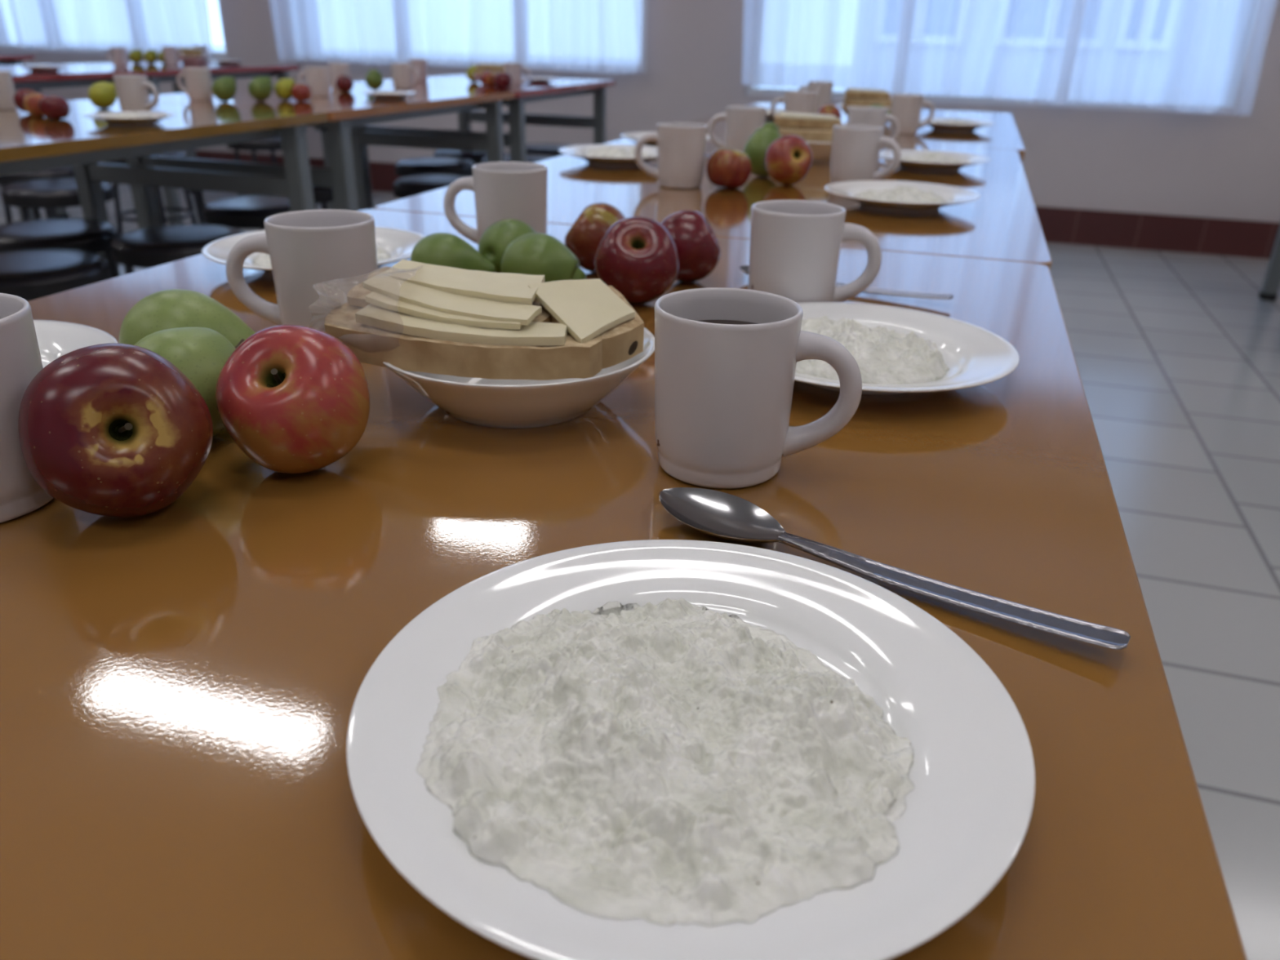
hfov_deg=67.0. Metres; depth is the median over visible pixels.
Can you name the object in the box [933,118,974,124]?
porridge
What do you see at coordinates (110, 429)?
apple
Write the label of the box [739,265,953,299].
tablespoon
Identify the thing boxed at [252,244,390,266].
porridge
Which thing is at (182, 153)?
stool
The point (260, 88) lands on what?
pear
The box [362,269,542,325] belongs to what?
cheese slice
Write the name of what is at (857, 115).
mug
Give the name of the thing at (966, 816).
plate
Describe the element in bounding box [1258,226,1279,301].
dining table
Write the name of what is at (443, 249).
pear
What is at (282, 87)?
pear
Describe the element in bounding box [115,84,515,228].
dining table
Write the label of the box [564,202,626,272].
apple
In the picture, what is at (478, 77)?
serving dish
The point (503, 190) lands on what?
mug
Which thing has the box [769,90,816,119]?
mug
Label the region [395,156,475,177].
stool
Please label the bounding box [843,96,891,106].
bread slice
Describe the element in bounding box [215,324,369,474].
apple
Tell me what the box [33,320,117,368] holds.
plate
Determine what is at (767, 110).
porridge
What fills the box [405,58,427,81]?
mug
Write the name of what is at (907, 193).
porridge
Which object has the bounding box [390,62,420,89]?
mug
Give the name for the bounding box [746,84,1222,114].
window
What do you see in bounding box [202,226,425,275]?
plate
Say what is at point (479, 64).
cheese slice
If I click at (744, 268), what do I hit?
bowl
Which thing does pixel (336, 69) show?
mug
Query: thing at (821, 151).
serving dish
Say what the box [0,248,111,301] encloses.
stool
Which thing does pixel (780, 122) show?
bread slice
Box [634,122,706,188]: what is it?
mug
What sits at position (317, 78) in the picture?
mug
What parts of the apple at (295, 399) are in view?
stem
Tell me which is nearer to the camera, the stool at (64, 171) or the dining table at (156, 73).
the stool at (64, 171)
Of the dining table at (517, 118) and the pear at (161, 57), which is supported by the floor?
the dining table at (517, 118)
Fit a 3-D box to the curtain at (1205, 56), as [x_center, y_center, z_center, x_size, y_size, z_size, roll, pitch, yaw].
[1.721,-2.825,4.444,2.458,2.051,0.112,8,26,15]
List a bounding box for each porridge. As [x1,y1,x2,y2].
[31,64,53,66]
[105,111,154,118]
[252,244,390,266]
[374,90,401,93]
[416,597,914,926]
[529,77,545,79]
[582,146,649,157]
[766,109,784,113]
[795,315,949,384]
[854,185,947,202]
[900,151,963,163]
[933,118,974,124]
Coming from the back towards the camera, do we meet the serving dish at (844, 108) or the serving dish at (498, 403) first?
the serving dish at (844, 108)
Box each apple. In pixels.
[13,88,37,112]
[17,342,213,517]
[22,93,45,117]
[39,95,70,119]
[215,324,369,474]
[291,83,311,101]
[335,75,353,91]
[481,71,496,86]
[494,72,511,87]
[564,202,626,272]
[594,216,679,304]
[660,209,720,282]
[706,147,751,188]
[764,134,813,185]
[817,104,841,119]
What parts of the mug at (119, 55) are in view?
handle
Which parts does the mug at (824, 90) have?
handle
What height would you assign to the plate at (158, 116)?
0.020 m
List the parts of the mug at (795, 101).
handle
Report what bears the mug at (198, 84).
on the dining table at (344, 110)
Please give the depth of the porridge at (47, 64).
4.27 m
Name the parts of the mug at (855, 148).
handle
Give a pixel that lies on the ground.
(215, 48)
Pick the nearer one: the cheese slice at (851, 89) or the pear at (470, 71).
the cheese slice at (851, 89)
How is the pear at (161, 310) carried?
on the dining table at (180, 682)
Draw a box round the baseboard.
[97,150,1279,259]
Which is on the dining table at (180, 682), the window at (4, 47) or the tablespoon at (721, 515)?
the tablespoon at (721, 515)
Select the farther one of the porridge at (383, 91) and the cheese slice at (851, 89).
the porridge at (383, 91)
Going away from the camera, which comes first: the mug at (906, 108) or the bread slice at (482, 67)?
the mug at (906, 108)
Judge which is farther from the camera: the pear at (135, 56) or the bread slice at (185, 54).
the bread slice at (185, 54)
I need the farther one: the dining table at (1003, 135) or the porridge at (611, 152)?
the dining table at (1003, 135)
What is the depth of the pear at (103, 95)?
2.52 m
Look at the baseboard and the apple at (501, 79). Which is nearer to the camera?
the apple at (501, 79)
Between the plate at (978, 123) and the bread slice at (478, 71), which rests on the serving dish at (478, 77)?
the bread slice at (478, 71)
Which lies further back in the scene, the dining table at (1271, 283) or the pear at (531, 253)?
the dining table at (1271, 283)
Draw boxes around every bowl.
[658,487,785,543]
[739,265,749,275]
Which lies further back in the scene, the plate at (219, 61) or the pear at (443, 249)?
the plate at (219, 61)
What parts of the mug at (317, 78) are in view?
handle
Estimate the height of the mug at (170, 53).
0.089 m
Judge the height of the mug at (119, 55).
0.089 m
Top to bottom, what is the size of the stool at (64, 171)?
0.446 m
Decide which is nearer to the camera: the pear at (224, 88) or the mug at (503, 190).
the mug at (503, 190)
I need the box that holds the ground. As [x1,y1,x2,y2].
[212,45,848,91]
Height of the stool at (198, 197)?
0.446 m
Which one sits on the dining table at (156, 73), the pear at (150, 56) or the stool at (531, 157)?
the pear at (150, 56)
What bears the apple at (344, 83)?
on the dining table at (344, 110)
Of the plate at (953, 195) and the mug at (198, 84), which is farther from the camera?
the mug at (198, 84)
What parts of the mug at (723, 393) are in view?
handle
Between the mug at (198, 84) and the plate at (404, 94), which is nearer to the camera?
the mug at (198, 84)
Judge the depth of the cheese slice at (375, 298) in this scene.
0.56 m
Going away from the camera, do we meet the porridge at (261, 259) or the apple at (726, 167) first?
the porridge at (261, 259)
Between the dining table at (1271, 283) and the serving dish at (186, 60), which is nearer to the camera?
the dining table at (1271, 283)
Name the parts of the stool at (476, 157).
seat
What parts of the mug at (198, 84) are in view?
handle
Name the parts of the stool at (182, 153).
leg, seat, leg, leg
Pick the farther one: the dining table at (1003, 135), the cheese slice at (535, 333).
the dining table at (1003, 135)
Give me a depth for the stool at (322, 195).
3.42 m
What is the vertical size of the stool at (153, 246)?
0.446 m
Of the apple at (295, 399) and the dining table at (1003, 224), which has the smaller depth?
the apple at (295, 399)
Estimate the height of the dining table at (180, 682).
0.750 m
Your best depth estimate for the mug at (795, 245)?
0.77 m
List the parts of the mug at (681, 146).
handle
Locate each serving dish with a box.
[177,55,208,63]
[382,327,654,427]
[472,73,496,85]
[805,141,831,163]
[837,102,891,117]
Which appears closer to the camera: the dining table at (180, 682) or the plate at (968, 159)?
the dining table at (180, 682)
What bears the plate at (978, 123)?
on the dining table at (1003, 135)
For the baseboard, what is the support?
attached to the wall
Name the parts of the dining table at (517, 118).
leg, leg, rail, leg, rail, rail, leg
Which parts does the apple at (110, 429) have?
stem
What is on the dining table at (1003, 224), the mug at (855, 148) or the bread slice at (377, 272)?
the mug at (855, 148)
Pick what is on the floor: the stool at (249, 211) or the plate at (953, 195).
the stool at (249, 211)
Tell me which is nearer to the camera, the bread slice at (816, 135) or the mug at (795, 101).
the bread slice at (816, 135)
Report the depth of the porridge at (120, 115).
2.18 m
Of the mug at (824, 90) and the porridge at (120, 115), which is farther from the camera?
the mug at (824, 90)
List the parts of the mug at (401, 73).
handle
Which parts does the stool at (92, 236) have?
seat, leg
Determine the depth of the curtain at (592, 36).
5.51 m
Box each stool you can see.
[0,165,75,223]
[0,177,119,265]
[0,217,119,278]
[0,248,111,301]
[102,150,197,235]
[109,224,244,274]
[129,184,208,224]
[203,195,317,229]
[226,137,282,230]
[244,186,333,209]
[392,174,467,199]
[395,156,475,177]
[433,149,506,164]
[480,153,552,163]
[509,142,573,157]
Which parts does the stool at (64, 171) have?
leg, seat, leg, leg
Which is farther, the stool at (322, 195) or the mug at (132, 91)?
the stool at (322, 195)
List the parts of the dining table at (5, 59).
rail, rail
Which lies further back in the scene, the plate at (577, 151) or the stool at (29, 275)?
the stool at (29, 275)
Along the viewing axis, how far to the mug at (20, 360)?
0.44 m
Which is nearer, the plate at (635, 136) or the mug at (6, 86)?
the plate at (635, 136)
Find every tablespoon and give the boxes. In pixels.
[658,487,1130,649]
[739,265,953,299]
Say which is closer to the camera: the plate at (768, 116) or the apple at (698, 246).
the apple at (698, 246)
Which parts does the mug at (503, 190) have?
handle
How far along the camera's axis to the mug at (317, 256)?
0.68 m
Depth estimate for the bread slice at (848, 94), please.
2.72 m
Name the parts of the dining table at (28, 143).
leg, rail, rail, leg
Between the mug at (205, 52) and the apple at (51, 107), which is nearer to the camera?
the apple at (51, 107)
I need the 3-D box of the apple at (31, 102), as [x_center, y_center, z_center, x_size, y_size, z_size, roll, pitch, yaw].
[-1.430,-0.891,2.297,0.060,0.053,0.060,9,26,16]
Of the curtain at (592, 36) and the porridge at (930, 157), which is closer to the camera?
the porridge at (930, 157)
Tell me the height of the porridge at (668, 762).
0.028 m
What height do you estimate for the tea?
0.002 m
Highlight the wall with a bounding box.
[0,0,1279,222]
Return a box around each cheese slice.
[177,47,200,49]
[355,303,567,346]
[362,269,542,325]
[364,291,521,329]
[382,259,544,304]
[477,62,503,66]
[528,279,635,342]
[779,111,839,120]
[848,87,888,93]
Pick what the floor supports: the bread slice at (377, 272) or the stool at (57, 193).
the stool at (57, 193)
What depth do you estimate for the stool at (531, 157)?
4.30 m
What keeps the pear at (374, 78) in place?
on the dining table at (344, 110)
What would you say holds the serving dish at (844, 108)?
on the dining table at (1003, 135)
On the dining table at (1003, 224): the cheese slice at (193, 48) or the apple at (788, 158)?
the apple at (788, 158)
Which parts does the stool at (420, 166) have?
seat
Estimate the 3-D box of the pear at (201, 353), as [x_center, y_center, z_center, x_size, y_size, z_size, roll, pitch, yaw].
[-0.254,-0.053,0.538,0.067,0.063,0.068,-7,26,-18]
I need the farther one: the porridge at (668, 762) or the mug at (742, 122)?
the mug at (742, 122)
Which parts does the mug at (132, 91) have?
handle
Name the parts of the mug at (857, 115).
handle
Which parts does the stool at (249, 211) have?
seat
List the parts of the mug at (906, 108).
handle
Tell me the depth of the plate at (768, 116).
2.67 m
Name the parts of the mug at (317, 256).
handle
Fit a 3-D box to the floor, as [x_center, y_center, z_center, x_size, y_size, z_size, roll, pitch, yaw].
[-2.166,-0.021,2.349,13.000,0.100,9.150,9,26,16]
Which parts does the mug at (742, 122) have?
handle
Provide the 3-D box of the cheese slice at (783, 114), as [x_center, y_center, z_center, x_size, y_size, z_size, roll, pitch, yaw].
[0.315,-0.684,1.816,0.110,0.011,0.046,0,25,-2]
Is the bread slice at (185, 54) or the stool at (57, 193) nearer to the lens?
the stool at (57, 193)
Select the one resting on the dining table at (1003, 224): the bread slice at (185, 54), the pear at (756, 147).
the pear at (756, 147)
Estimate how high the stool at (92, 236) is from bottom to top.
0.446 m
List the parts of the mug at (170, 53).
handle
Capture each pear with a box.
[88,81,117,108]
[119,288,255,346]
[128,48,142,63]
[133,327,244,435]
[143,49,157,63]
[158,50,165,63]
[211,75,236,102]
[248,75,272,101]
[274,76,296,100]
[364,66,382,89]
[410,232,496,272]
[466,64,478,82]
[477,218,536,272]
[501,232,586,282]
[743,115,782,177]
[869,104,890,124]
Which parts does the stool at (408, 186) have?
seat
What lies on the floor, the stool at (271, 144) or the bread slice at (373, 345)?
the stool at (271, 144)
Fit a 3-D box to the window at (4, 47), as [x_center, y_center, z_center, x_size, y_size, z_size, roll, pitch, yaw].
[-3.589,-3.668,6.319,2.185,1.645,0.375,9,26,16]
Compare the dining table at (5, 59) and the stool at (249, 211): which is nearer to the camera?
the stool at (249, 211)
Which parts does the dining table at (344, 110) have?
leg, leg, rail, leg, rail, rail, leg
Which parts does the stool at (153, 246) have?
leg, seat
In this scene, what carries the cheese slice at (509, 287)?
on the bread slice at (377, 272)
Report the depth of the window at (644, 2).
5.38 m
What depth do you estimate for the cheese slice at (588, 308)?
0.58 m
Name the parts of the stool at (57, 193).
leg, leg, seat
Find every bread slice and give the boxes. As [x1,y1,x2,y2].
[177,51,202,56]
[178,48,202,52]
[324,302,602,380]
[346,282,551,322]
[367,266,536,302]
[474,68,504,75]
[476,64,504,70]
[540,285,644,368]
[773,114,841,128]
[777,126,832,142]
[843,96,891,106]
[844,89,889,98]
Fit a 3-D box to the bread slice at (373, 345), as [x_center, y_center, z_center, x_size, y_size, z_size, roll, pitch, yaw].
[-0.104,-0.083,0.572,0.166,0.025,0.064,5,25,8]
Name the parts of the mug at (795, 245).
handle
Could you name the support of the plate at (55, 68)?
on the dining table at (22, 78)
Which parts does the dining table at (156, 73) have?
leg, rail, leg, leg, rail, rail, leg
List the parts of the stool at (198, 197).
leg, leg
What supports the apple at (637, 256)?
on the dining table at (180, 682)
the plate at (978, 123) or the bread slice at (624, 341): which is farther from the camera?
the plate at (978, 123)
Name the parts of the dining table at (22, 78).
leg, rail, rail, leg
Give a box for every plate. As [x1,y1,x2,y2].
[17,65,69,71]
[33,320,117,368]
[81,111,177,125]
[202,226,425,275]
[209,59,247,64]
[346,539,1035,959]
[360,90,417,99]
[522,77,558,83]
[558,144,657,166]
[620,131,711,146]
[765,108,784,119]
[794,302,1019,394]
[824,180,980,213]
[878,149,991,171]
[920,117,995,131]
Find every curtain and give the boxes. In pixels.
[0,0,213,57]
[268,0,644,73]
[742,0,1277,115]
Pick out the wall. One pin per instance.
(1169, 163)
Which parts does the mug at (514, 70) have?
handle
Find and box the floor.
[0,182,1279,959]
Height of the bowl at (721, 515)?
0.012 m
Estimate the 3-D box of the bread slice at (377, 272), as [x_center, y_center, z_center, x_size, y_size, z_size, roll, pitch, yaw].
[-0.116,-0.121,0.603,0.107,0.013,0.036,5,25,8]
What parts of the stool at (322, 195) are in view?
seat, leg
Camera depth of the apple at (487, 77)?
3.89 m
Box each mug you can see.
[0,71,17,110]
[0,293,53,523]
[106,47,128,66]
[112,75,159,111]
[161,46,183,64]
[177,67,213,100]
[192,45,208,62]
[226,209,377,332]
[297,66,330,97]
[326,62,350,90]
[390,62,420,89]
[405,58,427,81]
[443,161,547,244]
[503,62,530,86]
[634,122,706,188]
[654,287,862,488]
[708,106,766,151]
[748,200,881,302]
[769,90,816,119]
[797,80,833,113]
[830,124,901,183]
[847,106,899,151]
[889,93,934,134]
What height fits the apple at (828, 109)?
0.056 m
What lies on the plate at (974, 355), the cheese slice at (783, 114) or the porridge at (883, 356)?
the porridge at (883, 356)
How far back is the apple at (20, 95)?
2.36 m
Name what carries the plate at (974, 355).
on the dining table at (180, 682)
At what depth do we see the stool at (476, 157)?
4.42 m
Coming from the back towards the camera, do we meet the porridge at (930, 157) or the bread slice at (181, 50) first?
the bread slice at (181, 50)
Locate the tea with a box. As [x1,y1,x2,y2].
[697,320,758,324]
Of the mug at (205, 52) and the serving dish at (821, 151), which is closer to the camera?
the serving dish at (821, 151)
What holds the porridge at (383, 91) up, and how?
on the plate at (404, 94)
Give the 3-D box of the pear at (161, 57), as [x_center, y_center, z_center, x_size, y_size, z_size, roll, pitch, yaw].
[-2.589,-2.307,5.264,0.068,0.076,0.066,9,26,16]
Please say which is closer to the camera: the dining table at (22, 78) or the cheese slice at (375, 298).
the cheese slice at (375, 298)
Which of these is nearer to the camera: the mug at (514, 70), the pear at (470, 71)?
the mug at (514, 70)
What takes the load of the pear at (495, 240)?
on the dining table at (180, 682)
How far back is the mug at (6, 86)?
2.45 m
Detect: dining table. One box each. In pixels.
[0,53,34,91]
[0,65,140,229]
[0,99,327,275]
[0,208,1247,959]
[11,61,299,225]
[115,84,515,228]
[350,74,615,210]
[374,133,1052,271]
[655,102,1025,161]
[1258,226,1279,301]
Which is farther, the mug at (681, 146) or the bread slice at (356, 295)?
the mug at (681, 146)
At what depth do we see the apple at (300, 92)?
2.93 m
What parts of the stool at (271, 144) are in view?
leg, leg, seat, leg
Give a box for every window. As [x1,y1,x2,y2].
[0,0,227,57]
[302,0,647,72]
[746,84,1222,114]
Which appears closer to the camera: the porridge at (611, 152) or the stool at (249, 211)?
the porridge at (611, 152)
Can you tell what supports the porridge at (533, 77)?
on the plate at (546, 80)
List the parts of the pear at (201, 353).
stem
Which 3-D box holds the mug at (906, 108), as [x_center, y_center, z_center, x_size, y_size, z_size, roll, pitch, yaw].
[0.672,-0.902,2.383,0.109,0.089,0.075,0,25,-2]
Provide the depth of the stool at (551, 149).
4.65 m
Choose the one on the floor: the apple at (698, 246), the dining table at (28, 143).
the dining table at (28, 143)
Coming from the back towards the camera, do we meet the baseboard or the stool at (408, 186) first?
the baseboard
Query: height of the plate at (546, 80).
0.017 m
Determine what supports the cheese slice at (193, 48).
on the bread slice at (181, 50)
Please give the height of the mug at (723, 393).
0.089 m
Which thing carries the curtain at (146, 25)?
hanging from the curtain rod

